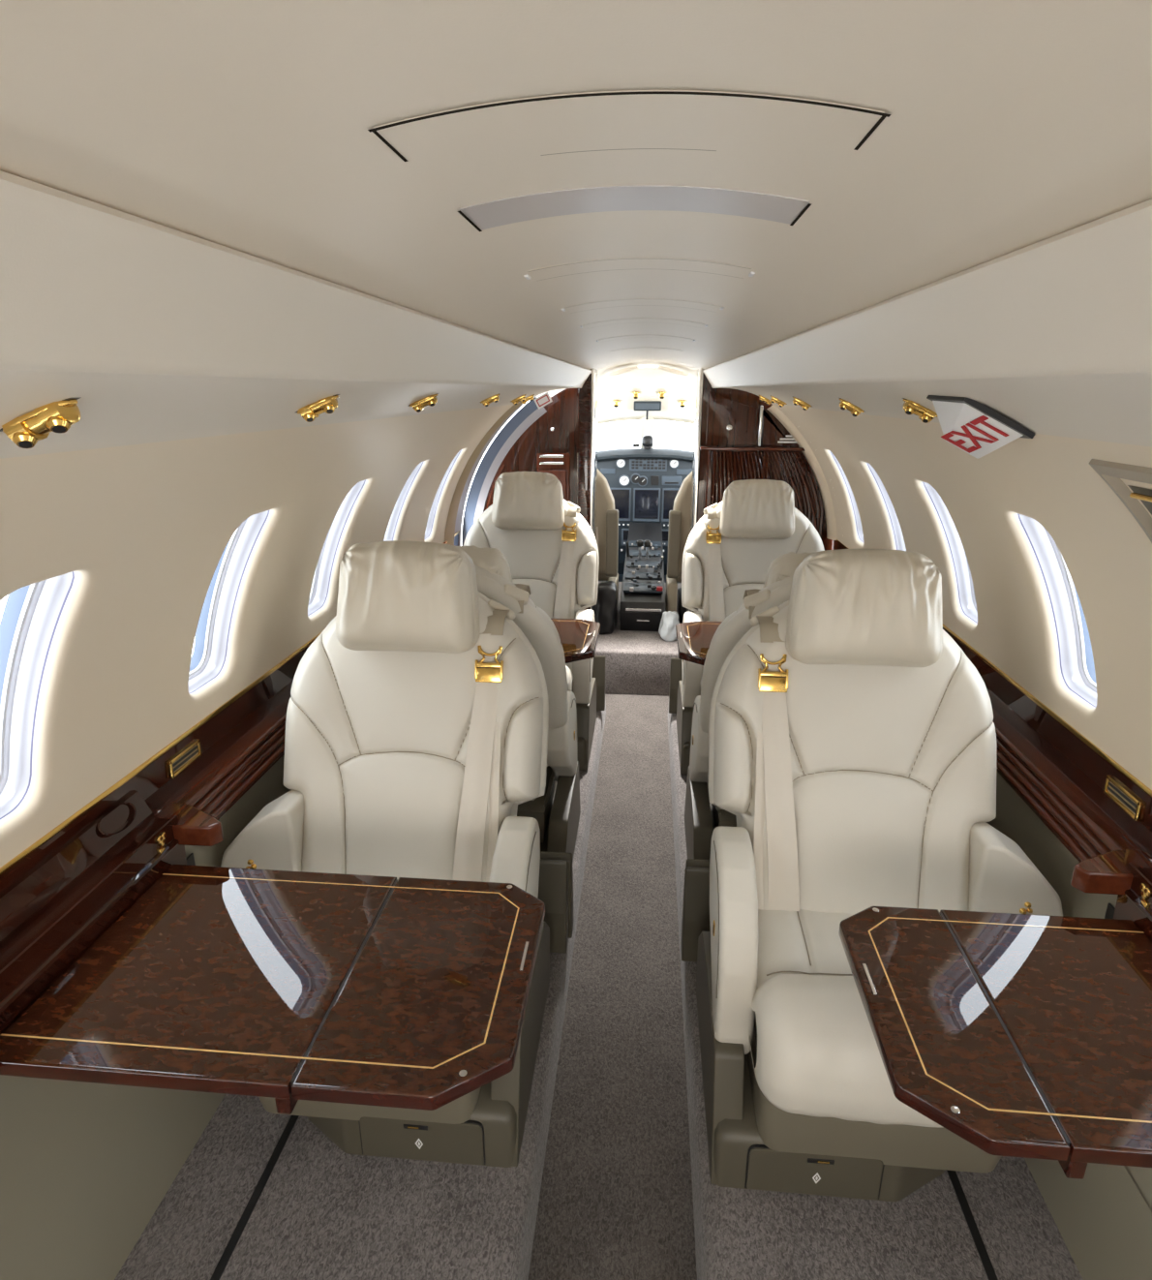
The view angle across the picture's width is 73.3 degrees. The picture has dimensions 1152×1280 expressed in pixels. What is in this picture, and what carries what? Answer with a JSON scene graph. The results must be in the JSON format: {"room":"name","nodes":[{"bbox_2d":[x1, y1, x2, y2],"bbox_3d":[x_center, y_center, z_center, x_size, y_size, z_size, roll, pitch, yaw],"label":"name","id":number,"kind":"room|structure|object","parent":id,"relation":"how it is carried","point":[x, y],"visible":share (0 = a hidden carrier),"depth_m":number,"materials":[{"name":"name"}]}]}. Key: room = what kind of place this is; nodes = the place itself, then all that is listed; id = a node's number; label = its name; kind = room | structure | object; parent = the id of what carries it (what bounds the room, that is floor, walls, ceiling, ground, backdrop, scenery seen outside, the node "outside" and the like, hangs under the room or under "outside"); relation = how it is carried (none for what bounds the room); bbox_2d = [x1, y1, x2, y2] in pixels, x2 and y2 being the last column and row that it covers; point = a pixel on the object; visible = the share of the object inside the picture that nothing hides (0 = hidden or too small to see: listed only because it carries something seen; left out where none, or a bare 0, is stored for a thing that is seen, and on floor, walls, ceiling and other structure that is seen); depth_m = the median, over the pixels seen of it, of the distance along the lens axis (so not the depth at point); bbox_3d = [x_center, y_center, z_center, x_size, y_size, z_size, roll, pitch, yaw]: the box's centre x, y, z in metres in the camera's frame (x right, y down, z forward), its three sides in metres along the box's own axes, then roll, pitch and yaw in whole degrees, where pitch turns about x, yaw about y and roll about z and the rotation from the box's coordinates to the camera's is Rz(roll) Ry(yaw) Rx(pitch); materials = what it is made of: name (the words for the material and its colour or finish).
{"room":"aircraft cabin","nodes":[
{"label":"aircraft cabin","id":0,"kind":"room"},
{"bbox_2d":[0,754,290,1279],"bbox_3d":[-0.652,0.631,1.137,0.040,0.500,4.550,2,18,5],"label":"wall","id":1,"kind":"structure","parent":0,"point":[85,1168],"depth_m":1.05,"materials":[{"name":"brown"}]},
{"bbox_2d":[0,790,223,1036],"bbox_3d":[-0.628,0.363,0.985,0.130,0.145,0.548,2,18,5],"label":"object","id":2,"kind":"object","parent":1,"relation":"on","point":[55,911],"visible":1,"depth_m":1.02,"materials":[{"name":"brown wood"}]},
{"bbox_2d":[0,864,545,1114],"bbox_3d":[-0.341,0.421,0.980,0.572,0.045,0.362,2,18,5],"label":"folding table","id":3,"kind":"object","parent":2,"relation":"attached to","point":[288,987],"visible":1,"depth_m":0.92,"materials":[{"name":"brown wood"}]},
{"bbox_2d":[186,853,195,865],"bbox_3d":[-0.643,0.382,1.277,0.004,0.040,0.050,2,18,5],"label":"phone jack","id":4,"kind":"object","parent":1,"relation":"attached to","point":[190,859],"visible":0.24,"depth_m":1.29,"materials":[{"name":"black plastic"}]},
{"bbox_2d":[155,695,291,820],"bbox_3d":[-0.548,-0.013,2.225,0.055,0.068,2.075,2,18,5],"label":"ledge","id":5,"kind":"object","parent":1,"relation":"attached to","point":[222,783],"visible":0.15,"depth_m":1.41,"materials":[{"name":"brown wood"}]},
{"bbox_3d":[-0.503,-0.055,2.281,0.130,0.145,0.543,2,18,5],"label":"console","id":6,"kind":"object","parent":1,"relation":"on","visible":0},
{"bbox_2d":[550,618,600,663],"bbox_3d":[-0.220,0.003,2.275,0.566,0.045,0.360,2,18,5],"label":"folding table","id":7,"kind":"object","parent":6,"relation":"attached to","point":[579,638],"visible":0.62,"depth_m":2.24,"materials":[{"name":"brown wood"}]},
{"bbox_2d":[0,404,513,867],"bbox_3d":[-0.560,0.050,0.824,0.285,0.503,4.330,2,18,5],"label":"wall","id":8,"kind":"structure","parent":0,"point":[144,530],"depth_m":1.08,"materials":[{"name":"beige plastic"}]},
{"bbox_2d":[0,571,76,822],"bbox_3d":[-0.660,0.067,0.868,0.190,0.335,0.142,2,18,5],"label":"window","id":9,"kind":"structure","parent":8,"relation":"in","point":[32,616],"depth_m":0.93,"materials":[{"name":"grey"}]},
{"bbox_2d":[188,509,271,694],"bbox_3d":[-0.616,-0.078,1.318,0.190,0.335,0.142,2,18,5],"label":"window","id":10,"kind":"structure","parent":8,"relation":"in","point":[209,657],"depth_m":1.39,"materials":[{"name":"grey"}]},
{"bbox_2d":[0,530,459,876],"bbox_3d":[-0.685,0.252,1.018,0.006,0.008,4.550,2,18,5],"label":"trim","id":11,"kind":"structure","parent":8,"relation":"attached to","point":[71,819],"depth_m":1.17,"materials":[{"name":"gold metal"}]},
{"bbox_2d":[0,533,459,892],"bbox_3d":[-0.687,0.297,1.032,0.003,0.090,4.550,2,18,5],"label":"baseboard","id":12,"kind":"structure","parent":8,"relation":"attached to","point":[154,784],"depth_m":1.34,"materials":[{"name":"brown wood"}]},
{"bbox_2d":[167,738,202,778],"bbox_3d":[-0.659,0.199,1.304,0.006,0.031,0.088,2,18,5],"label":"outlet","id":13,"kind":"object","parent":12,"relation":"attached to","point":[192,752],"visible":1,"depth_m":1.30,"materials":[{"name":"gold metal"}]},
{"bbox_2d":[172,744,198,772],"bbox_3d":[-0.660,0.199,1.304,0.003,0.022,0.078,2,18,5],"label":"grille","id":14,"kind":"object","parent":13,"relation":"attached to","point":[190,753],"depth_m":1.30,"materials":[{"name":"gold metal"}]},
{"bbox_2d":[0,170,591,458],"bbox_3d":[-0.286,-0.284,0.806,0.277,0.154,4.550,2,18,5],"label":"panel","id":15,"kind":"object","parent":8,"relation":"attached to","point":[162,333],"visible":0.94,"depth_m":0.48,"materials":[{"name":"beige plastic"}]},
{"bbox_2d":[0,396,81,448],"bbox_3d":[-0.371,-0.153,0.535,0.078,0.041,0.026,2,18,5],"label":"light","id":16,"kind":"object","parent":15,"relation":"attached to","point":[25,431],"visible":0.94,"depth_m":0.53,"materials":[{"name":"gold metal"}]},
{"bbox_2d":[295,394,339,422],"bbox_3d":[-0.328,-0.297,0.980,0.078,0.041,0.026,2,18,5],"label":"light","id":17,"kind":"object","parent":15,"relation":"attached to","point":[309,412],"visible":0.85,"depth_m":0.97,"materials":[{"name":"gold metal"}]},
{"bbox_2d":[407,393,438,412],"bbox_3d":[-0.285,-0.446,1.445,0.078,0.041,0.026,2,18,5],"label":"light","id":18,"kind":"object","parent":15,"relation":"attached to","point":[418,406],"visible":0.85,"depth_m":1.44,"materials":[{"name":"gold metal"}]},
{"bbox_2d":[480,393,500,406],"bbox_3d":[-0.232,-0.648,2.082,0.078,0.042,0.026,2,18,5],"label":"light","id":19,"kind":"object","parent":15,"relation":"attached to","point":[495,398],"visible":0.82,"depth_m":2.07,"materials":[{"name":"gold metal"}]},
{"bbox_2d":[510,394,526,404],"bbox_3d":[-0.194,-0.807,2.586,0.077,0.044,0.026,2,18,5],"label":"light","id":20,"kind":"object","parent":15,"relation":"attached to","point":[523,397],"visible":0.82,"depth_m":2.58,"materials":[{"name":"gold metal"}]},
{"bbox_2d":[533,392,552,409],"bbox_3d":[-0.125,-0.913,2.956,0.073,0.064,0.009,2,18,5],"label":"placard","id":21,"kind":"object","parent":15,"relation":"attached to","point":[545,399],"visible":1,"depth_m":2.95,"materials":[{"name":"white plastic"}]},
{"bbox_2d":[307,479,366,616],"bbox_3d":[-0.573,-0.224,1.768,0.190,0.335,0.142,2,18,5],"label":"window","id":22,"kind":"structure","parent":8,"relation":"in","point":[320,586],"depth_m":1.84,"materials":[{"name":"grey"}]},
{"bbox_2d":[383,460,425,541],"bbox_3d":[-0.530,-0.369,2.219,0.190,0.335,0.142,2,18,5],"label":"window","id":23,"kind":"structure","parent":8,"relation":"in","point":[390,532],"depth_m":2.28,"materials":[{"name":"grey glass"}]},
{"bbox_2d":[425,449,462,539],"bbox_3d":[-0.486,-0.514,2.669,0.190,0.335,0.142,2,18,5],"label":"window","id":24,"kind":"structure","parent":8,"relation":"in","point":[431,519],"depth_m":2.75,"materials":[{"name":"grey"}]},
{"bbox_2d":[444,400,521,545],"bbox_3d":[-0.338,-0.472,2.964,0.322,0.875,0.155,2,18,5],"label":"trim","id":25,"kind":"structure","parent":8,"relation":"attached to","point":[454,505],"depth_m":2.92,"materials":[{"name":"beige plastic"}]},
{"bbox_2d":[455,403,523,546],"bbox_3d":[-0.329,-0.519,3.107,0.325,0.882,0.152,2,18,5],"label":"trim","id":26,"kind":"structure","parent":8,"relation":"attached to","point":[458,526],"depth_m":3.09,"materials":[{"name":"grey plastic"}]},
{"bbox_2d":[114,699,606,1279],"bbox_3d":[-0.368,0.895,1.274,0.606,0.125,4.700,2,18,5],"label":"floor","id":27,"kind":"structure","parent":0,"point":[323,1211],"depth_m":1.18,"materials":[{"name":"grey carpet"}]},
{"bbox_2d":[210,1115,299,1279],"bbox_3d":[-0.490,0.848,1.218,0.013,0.006,4.400,2,18,5],"label":"rail","id":28,"kind":"object","parent":27,"relation":"on","point":[229,1248],"visible":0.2,"depth_m":1.18,"materials":[{"name":"black metal"}]},
{"bbox_2d":[220,540,568,1167],"bbox_3d":[-0.334,0.315,1.344,0.581,0.936,0.602,2,18,5],"label":"seat","id":29,"kind":"object","parent":27,"relation":"on","point":[417,720],"visible":0.75,"depth_m":1.37,"materials":[{"name":"beige leather"}]},
{"bbox_2d":[454,545,580,938],"bbox_3d":[-0.272,0.164,1.929,0.581,0.863,0.603,2,18,5],"label":"seat","id":30,"kind":"object","parent":27,"relation":"on","point":[557,812],"visible":0.2,"depth_m":1.73,"materials":[{"name":"beige leather"}]},
{"bbox_2d":[543,763,555,806],"bbox_3d":[-0.239,0.287,2.084,0.380,0.186,0.378,2,18,5],"label":"seat cushion","id":31,"kind":"object","parent":30,"relation":"on","point":[551,768],"depth_m":2.02,"materials":[{"name":"beige leather"}]},
{"bbox_2d":[463,471,606,770],"bbox_3d":[-0.203,-0.093,2.635,0.581,0.920,0.602,2,18,5],"label":"seat","id":32,"kind":"object","parent":27,"relation":"on","point":[547,545],"visible":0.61,"depth_m":2.65,"materials":[{"name":"beige leather"}]},
{"bbox_2d":[565,662,574,691],"bbox_3d":[-0.191,0.126,2.586,0.380,0.185,0.378,2,18,5],"label":"seat cushion","id":33,"kind":"object","parent":32,"relation":"on","point":[569,666],"depth_m":2.46,"materials":[{"name":"beige leather"}]},
{"bbox_2d":[0,0,1151,370],"bbox_3d":[0.074,-0.378,0.900,0.530,0.068,4.850,2,18,5],"label":"ceiling","id":34,"kind":"structure","parent":0,"point":[243,126],"depth_m":0.31,"materials":[{"name":"beige plastic"}]},
{"bbox_2d":[367,90,890,175],"bbox_3d":[0.023,-0.235,0.357,0.217,0.016,0.080,2,18,5],"label":"ceiling panel","id":35,"kind":"object","parent":34,"relation":"attached to","point":[819,131],"visible":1,"depth_m":0.35,"materials":[{"name":"beige plastic"}]},
{"bbox_2d":[457,184,811,231],"bbox_3d":[0.037,-0.282,0.502,0.216,0.016,0.066,2,18,5],"label":"ceiling panel","id":36,"kind":"object","parent":34,"relation":"attached to","point":[736,202],"visible":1,"depth_m":0.50,"materials":[{"name":"grey plastic"}]},
{"bbox_2d":[527,257,751,280],"bbox_3d":[0.061,-0.364,0.755,0.210,0.015,0.066,2,18,5],"label":"ceiling strip","id":37,"kind":"object","parent":34,"relation":"attached to","point":[621,263],"visible":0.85,"depth_m":0.75,"materials":[{"name":"beige plastic"}]},
{"bbox_2d":[564,298,720,312],"bbox_3d":[0.093,-0.470,1.085,0.210,0.015,0.081,2,18,5],"label":"ceiling strip","id":38,"kind":"object","parent":34,"relation":"attached to","point":[631,301],"visible":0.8,"depth_m":1.08,"materials":[{"name":"beige plastic"}]},
{"bbox_2d":[582,317,705,328],"bbox_3d":[0.120,-0.562,1.369,0.210,0.015,0.081,2,18,5],"label":"ceiling strip","id":39,"kind":"object","parent":34,"relation":"attached to","point":[641,320],"visible":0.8,"depth_m":1.36,"materials":[{"name":"beige plastic"}]},
{"bbox_2d":[598,335,692,341],"bbox_3d":[0.158,-0.690,1.767,0.210,0.015,0.081,2,18,5],"label":"ceiling strip","id":40,"kind":"object","parent":34,"relation":"attached to","point":[626,336],"visible":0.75,"depth_m":1.76,"materials":[{"name":"beige plastic"}]},
{"bbox_2d":[610,347,683,352],"bbox_3d":[0.208,-0.855,2.279,0.210,0.015,0.081,2,18,5],"label":"ceiling strip","id":41,"kind":"object","parent":34,"relation":"attached to","point":[631,348],"visible":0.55,"depth_m":2.27,"materials":[{"name":"beige plastic"}]},
{"bbox_2d":[527,693,697,1279],"bbox_3d":[0.076,0.941,1.351,0.340,0.020,4.900,2,18,5],"label":"floor","id":42,"kind":"structure","parent":0,"point":[616,1202],"depth_m":1.59,"materials":[{"name":"carpet"}]},
{"bbox_2d":[535,367,697,424],"bbox_3d":[0.424,-1.392,4.585,1.240,0.385,1.220,2,18,5],"label":"ceiling","id":43,"kind":"structure","parent":0,"point":[649,380],"depth_m":4.50,"materials":[{"name":"beige plastic"}]},
{"bbox_2d":[609,396,622,407],"bbox_3d":[0.222,-1.308,4.254,0.068,0.056,0.068,2,18,5],"label":"lamp","id":44,"kind":"object","parent":43,"relation":"attached to","point":[616,401],"visible":1,"depth_m":4.23,"materials":[{"name":"gold metal"}]},
{"bbox_2d":[629,388,642,398],"bbox_3d":[0.316,-1.301,4.089,0.068,0.056,0.068,2,18,5],"label":"lamp","id":45,"kind":"object","parent":43,"relation":"attached to","point":[635,392],"visible":1,"depth_m":4.07,"materials":[{"name":"gold metal"}]},
{"bbox_2d":[624,396,670,419],"bbox_3d":[0.407,-1.323,4.412,0.260,0.130,0.103,2,18,5],"label":"display","id":46,"kind":"object","parent":43,"relation":"attached to","point":[647,404],"visible":1,"depth_m":4.40,"materials":[{"name":"grey"}]},
{"bbox_2d":[655,388,669,398],"bbox_3d":[0.452,-1.298,4.077,0.068,0.056,0.068,2,18,5],"label":"lamp","id":47,"kind":"object","parent":43,"relation":"attached to","point":[661,392],"visible":1,"depth_m":4.05,"materials":[{"name":"gold metal"}]},
{"bbox_2d":[676,396,689,407],"bbox_3d":[0.580,-1.297,4.223,0.068,0.056,0.068,2,18,5],"label":"lamp","id":48,"kind":"object","parent":43,"relation":"attached to","point":[682,401],"visible":1,"depth_m":4.20,"materials":[{"name":"gold metal"}]},
{"bbox_2d":[548,360,697,396],"bbox_3d":[0.330,-0.710,3.728,1.510,1.196,0.840,2,18,5],"label":"wall","id":49,"kind":"structure","parent":0,"point":[602,372],"depth_m":3.69,"materials":[{"name":"beige plastic"}]},
{"bbox_2d":[608,365,639,376],"bbox_3d":[0.227,-1.296,3.728,0.148,0.050,0.150,2,18,5],"label":"air vent","id":50,"kind":"object","parent":49,"relation":"in","point":[625,370],"visible":1,"depth_m":3.67,"materials":[{"name":"beige plastic"}]},
{"bbox_2d":[657,365,688,375],"bbox_3d":[0.463,-1.289,3.707,0.148,0.050,0.150,2,18,5],"label":"air vent","id":51,"kind":"object","parent":49,"relation":"in","point":[670,370],"visible":1,"depth_m":3.65,"materials":[{"name":"beige plastic"}]},
{"bbox_2d":[594,580,681,695],"bbox_3d":[0.341,-0.050,4.066,1.500,0.205,1.320,2,18,5],"label":"floor","id":52,"kind":"structure","parent":0,"point":[637,662],"depth_m":3.45,"materials":[{"name":"grey carpet"}]},
{"bbox_2d":[483,367,597,621],"bbox_3d":[-0.180,-0.513,3.252,0.518,1.190,0.275,2,18,5],"label":"partition","id":53,"kind":"object","parent":52,"relation":"on","point":[562,442],"visible":0.41,"depth_m":3.11,"materials":[{"name":"brown wood"}]},
{"bbox_2d":[461,396,546,546],"bbox_3d":[-0.306,-0.542,3.183,0.344,0.875,0.020,2,18,5],"label":"trim","id":54,"kind":"structure","parent":53,"relation":"attached to","point":[531,407],"depth_m":3.13,"materials":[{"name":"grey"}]},
{"bbox_2d":[595,580,616,634],"bbox_3d":[0.144,-0.151,3.681,0.102,0.247,0.158,2,18,5],"label":"pouch","id":55,"kind":"object","parent":52,"relation":"on","point":[606,602],"visible":0.89,"depth_m":3.62,"materials":[{"name":"black leather"}]},
{"bbox_2d":[595,467,618,621],"bbox_3d":[-0.020,-0.525,3.942,0.486,0.780,0.570,2,18,5],"label":"seat","id":56,"kind":"object","parent":52,"relation":"on","point":[607,516],"visible":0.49,"depth_m":3.65,"materials":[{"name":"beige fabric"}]},
{"bbox_2d":[598,573,609,580],"bbox_3d":[-0.021,-0.415,4.057,0.440,0.120,0.420,2,18,5],"label":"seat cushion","id":57,"kind":"object","parent":56,"relation":"on","point":[601,576],"depth_m":3.86,"materials":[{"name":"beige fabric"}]},
{"bbox_2d":[619,522,665,631],"bbox_3d":[0.388,-0.439,4.408,0.212,0.330,1.645,2,18,5],"label":"pedestal","id":58,"kind":"object","parent":52,"relation":"on","point":[643,588],"visible":0.99,"depth_m":3.91,"materials":[{"name":"black plastic"}]},
{"bbox_2d":[658,609,679,641],"bbox_3d":[0.436,-0.066,3.598,0.105,0.145,0.144,2,18,5],"label":"plastic bag","id":59,"kind":"object","parent":52,"relation":"on","point":[668,619],"visible":0.86,"depth_m":3.54,"materials":[{"name":"white plastic"}]},
{"bbox_2d":[665,471,692,623],"bbox_3d":[0.701,-0.505,3.880,0.486,0.780,0.570,2,18,5],"label":"seat","id":60,"kind":"object","parent":52,"relation":"on","point":[680,516],"visible":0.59,"depth_m":3.63,"materials":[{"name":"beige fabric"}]},
{"bbox_2d":[686,367,833,611],"bbox_3d":[0.760,-0.485,3.166,0.568,1.190,0.283,2,18,5],"label":"partition","id":61,"kind":"object","parent":52,"relation":"on","point":[737,438],"visible":0.24,"depth_m":2.97,"materials":[{"name":"brown wood"}]},
{"bbox_2d":[599,562,681,582],"bbox_3d":[0.433,-0.646,4.936,1.560,0.800,1.430,2,18,5],"label":"wall","id":62,"kind":"structure","parent":0,"point":[621,565],"depth_m":5.72,"materials":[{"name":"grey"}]},
{"bbox_2d":[596,448,693,563],"bbox_3d":[0.471,-0.919,5.274,1.240,0.751,0.355,2,18,5],"label":"panel","id":63,"kind":"object","parent":62,"relation":"attached to","point":[645,484],"visible":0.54,"depth_m":5.10,"materials":[{"name":"black plastic"}]},
{"bbox_2d":[633,435,653,449],"bbox_3d":[0.445,-1.304,5.129,0.135,0.094,0.060,2,18,5],"label":"compass","id":64,"kind":"object","parent":63,"relation":"on","point":[647,441],"visible":0.92,"depth_m":5.10,"materials":[{"name":"black plastic"}]},
{"bbox_2d":[650,475,659,485],"bbox_3d":[0.519,-1.049,5.094,0.050,0.060,0.012,2,18,5],"label":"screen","id":65,"kind":"object","parent":63,"relation":"attached to","point":[655,479],"depth_m":5.09,"materials":[{"name":"black plastic"}]},
{"bbox_2d":[640,417,653,448],"bbox_3d":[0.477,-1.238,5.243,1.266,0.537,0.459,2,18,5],"label":"post","id":66,"kind":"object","parent":62,"relation":"in","point":[647,425],"depth_m":5.21,"materials":[{"name":"beige"}]},
{"bbox_2d":[668,704,1083,1279],"bbox_3d":[0.497,0.919,1.198,0.616,0.125,4.700,2,18,5],"label":"floor","id":67,"kind":"structure","parent":0,"point":[740,1234],"depth_m":1.15,"materials":[{"name":"grey carpet"}]},
{"bbox_2d":[669,479,824,775],"bbox_3d":[0.623,-0.061,2.565,0.581,0.901,0.603,2,18,5],"label":"seat","id":68,"kind":"object","parent":67,"relation":"on","point":[730,551],"visible":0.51,"depth_m":2.61,"materials":[{"name":"beige leather"}]},
{"bbox_2d":[681,551,816,925],"bbox_3d":[0.554,0.187,1.857,0.581,0.864,0.602,2,18,5],"label":"seat","id":69,"kind":"object","parent":67,"relation":"on","point":[701,816],"visible":0.16,"depth_m":1.67,"materials":[{"name":"beige leather"}]},
{"bbox_2d":[680,548,1063,1201],"bbox_3d":[0.496,0.339,1.271,0.581,0.935,0.603,2,18,5],"label":"seat","id":70,"kind":"object","parent":67,"relation":"on","point":[852,739],"visible":0.86,"depth_m":1.28,"materials":[{"name":"beige leather"}]},
{"bbox_2d":[748,909,943,1127],"bbox_3d":[0.463,0.563,1.228,0.380,0.186,0.378,2,18,5],"label":"seat cushion","id":71,"kind":"object","parent":70,"relation":"on","point":[815,1054],"depth_m":1.09,"materials":[{"name":"beige leather"}]},
{"bbox_2d":[946,1170,998,1279],"bbox_3d":[0.585,0.878,1.124,0.013,0.006,4.400,2,18,5],"label":"rail","id":72,"kind":"object","parent":67,"relation":"on","point":[979,1243],"visible":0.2,"depth_m":1.15,"materials":[{"name":"black metal"}]},
{"bbox_2d":[771,403,1151,790],"bbox_3d":[0.670,0.051,0.822,0.285,0.503,4.550,2,18,5],"label":"wall","id":73,"kind":"structure","parent":0,"point":[1051,480],"depth_m":1.33,"materials":[{"name":"beige plastic"}]},
{"bbox_2d":[766,404,837,540],"bbox_3d":[0.866,-0.638,2.963,0.295,0.506,0.065,2,18,5],"label":"trim","id":74,"kind":"structure","parent":73,"relation":"attached to","point":[784,420],"depth_m":2.94,"materials":[{"name":"beige plastic"}]},
{"bbox_2d":[828,450,863,543],"bbox_3d":[0.945,-0.497,2.616,0.190,0.335,0.142,2,18,5],"label":"window","id":75,"kind":"structure","parent":73,"relation":"in","point":[858,523],"depth_m":2.69,"materials":[{"name":"grey glass"}]},
{"bbox_2d":[865,462,906,550],"bbox_3d":[0.902,-0.352,2.166,0.190,0.335,0.142,2,18,5],"label":"window","id":76,"kind":"structure","parent":73,"relation":"in","point":[899,544],"depth_m":2.23,"materials":[{"name":"grey"}]},
{"bbox_2d":[703,198,1151,447],"bbox_3d":[0.406,-0.265,0.746,0.277,0.154,4.550,2,18,5],"label":"panel","id":77,"kind":"object","parent":73,"relation":"attached to","point":[1052,335],"visible":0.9,"depth_m":0.55,"materials":[{"name":"beige plastic"}]},
{"bbox_2d":[770,395,787,407],"bbox_3d":[0.668,-0.790,2.551,0.075,0.045,0.026,2,18,5],"label":"light","id":78,"kind":"object","parent":77,"relation":"attached to","point":[780,403],"visible":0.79,"depth_m":2.54,"materials":[{"name":"gold metal"}]},
{"bbox_2d":[792,396,813,410],"bbox_3d":[0.630,-0.662,2.153,0.075,0.045,0.026,2,18,5],"label":"light","id":79,"kind":"object","parent":77,"relation":"attached to","point":[796,401],"visible":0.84,"depth_m":2.15,"materials":[{"name":"gold metal"}]},
{"bbox_2d":[838,397,865,416],"bbox_3d":[0.577,-0.490,1.617,0.076,0.045,0.026,2,18,5],"label":"light","id":80,"kind":"object","parent":77,"relation":"attached to","point":[855,411],"visible":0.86,"depth_m":1.61,"materials":[{"name":"gold metal"}]},
{"bbox_2d":[902,397,937,423],"bbox_3d":[0.524,-0.352,1.176,0.077,0.044,0.026,2,18,5],"label":"light","id":81,"kind":"object","parent":77,"relation":"attached to","point":[926,414],"visible":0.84,"depth_m":1.17,"materials":[{"name":"gold metal"}]},
{"bbox_2d":[926,395,1036,458],"bbox_3d":[0.507,-0.266,0.972,0.104,0.082,0.110,2,18,5],"label":"exit sign","id":82,"kind":"object","parent":77,"relation":"attached to","point":[967,424],"visible":1,"depth_m":0.96,"materials":[{"name":"white plastic"}]},
{"bbox_2d":[921,481,977,624],"bbox_3d":[0.859,-0.207,1.716,0.190,0.335,0.142,2,18,5],"label":"window","id":83,"kind":"structure","parent":73,"relation":"in","point":[966,597],"depth_m":1.79,"materials":[{"name":"grey glass"}]},
{"bbox_2d":[833,540,1151,855],"bbox_3d":[0.807,0.340,0.902,0.003,0.090,4.550,2,18,5],"label":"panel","id":84,"kind":"structure","parent":73,"relation":"attached to","point":[1080,763],"depth_m":1.35,"materials":[{"name":"brown wood"}]},
{"bbox_2d":[835,539,1151,797],"bbox_3d":[0.806,0.294,0.888,0.006,0.008,4.550,2,18,5],"label":"trim","id":85,"kind":"structure","parent":73,"relation":"attached to","point":[1058,718],"depth_m":1.36,"materials":[{"name":"gold metal"}]},
{"bbox_2d":[1015,513,1097,707],"bbox_3d":[0.815,-0.062,1.266,0.190,0.335,0.142,2,18,5],"label":"window","id":86,"kind":"structure","parent":73,"relation":"in","point":[1075,655],"depth_m":1.34,"materials":[{"name":"grey"}]},
{"bbox_2d":[1089,458,1151,543],"bbox_3d":[0.611,-0.073,0.705,0.134,0.152,0.332,2,18,5],"label":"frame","id":87,"kind":"object","parent":73,"relation":"attached to","point":[1112,472],"visible":1,"depth_m":0.83,"materials":[{"name":"beige plastic"}]},
{"bbox_2d":[1103,774,1143,821],"bbox_3d":[0.833,0.240,1.179,0.006,0.031,0.088,2,18,5],"label":"air vent","id":88,"kind":"object","parent":73,"relation":"attached to","point":[1121,796],"visible":1,"depth_m":1.18,"materials":[{"name":"gold metal"}]},
{"bbox_2d":[1107,781,1137,814],"bbox_3d":[0.834,0.240,1.179,0.003,0.022,0.078,2,18,5],"label":"grille","id":89,"kind":"object","parent":88,"relation":"attached to","point":[1120,795],"depth_m":1.18,"materials":[{"name":"gold metal"}]},
{"bbox_2d":[985,770,1151,1279],"bbox_3d":[0.750,0.671,1.015,0.085,0.500,4.550,2,18,5],"label":"wall","id":90,"kind":"structure","parent":0,"point":[1103,1218],"depth_m":1.10,"materials":[{"name":"brown"}]},
{"bbox_2d":[992,707,1151,862],"bbox_3d":[0.894,0.027,2.099,0.055,0.068,2.075,2,18,5],"label":"ledge","id":91,"kind":"object","parent":90,"relation":"attached to","point":[1083,828],"visible":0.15,"depth_m":1.30,"materials":[{"name":"brown wood"}]},
{"bbox_2d":[1104,902,1115,918],"bbox_3d":[0.802,0.422,1.151,0.004,0.040,0.050,2,18,5],"label":"phone jack","id":92,"kind":"object","parent":90,"relation":"attached to","point":[1110,912],"visible":0.24,"depth_m":1.16,"materials":[{"name":"black plastic"}]},
{"bbox_2d":[1070,849,1151,941],"bbox_3d":[0.738,0.401,0.866,0.130,0.145,0.548,2,18,5],"label":"armrest","id":93,"kind":"object","parent":90,"relation":"on","point":[1127,873],"visible":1,"depth_m":1.06,"materials":[{"name":"brown wood"}]},
{"bbox_2d":[838,905,1151,1179],"bbox_3d":[0.539,0.446,0.902,0.396,0.045,0.355,2,18,5],"label":"folding table","id":94,"kind":"object","parent":93,"relation":"attached to","point":[1018,1035],"visible":1,"depth_m":0.88,"materials":[{"name":"brown wood"}]},
{"bbox_3d":[0.862,-0.017,2.162,0.130,0.145,0.543,2,18,5],"label":"console","id":95,"kind":"object","parent":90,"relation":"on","visible":0},
{"bbox_2d":[675,621,722,665],"bbox_3d":[0.577,0.023,2.215,0.572,0.045,0.360,2,18,5],"label":"folding table","id":96,"kind":"object","parent":95,"relation":"attached to","point":[693,638],"visible":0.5,"depth_m":2.22,"materials":[{"name":"brown wood"}]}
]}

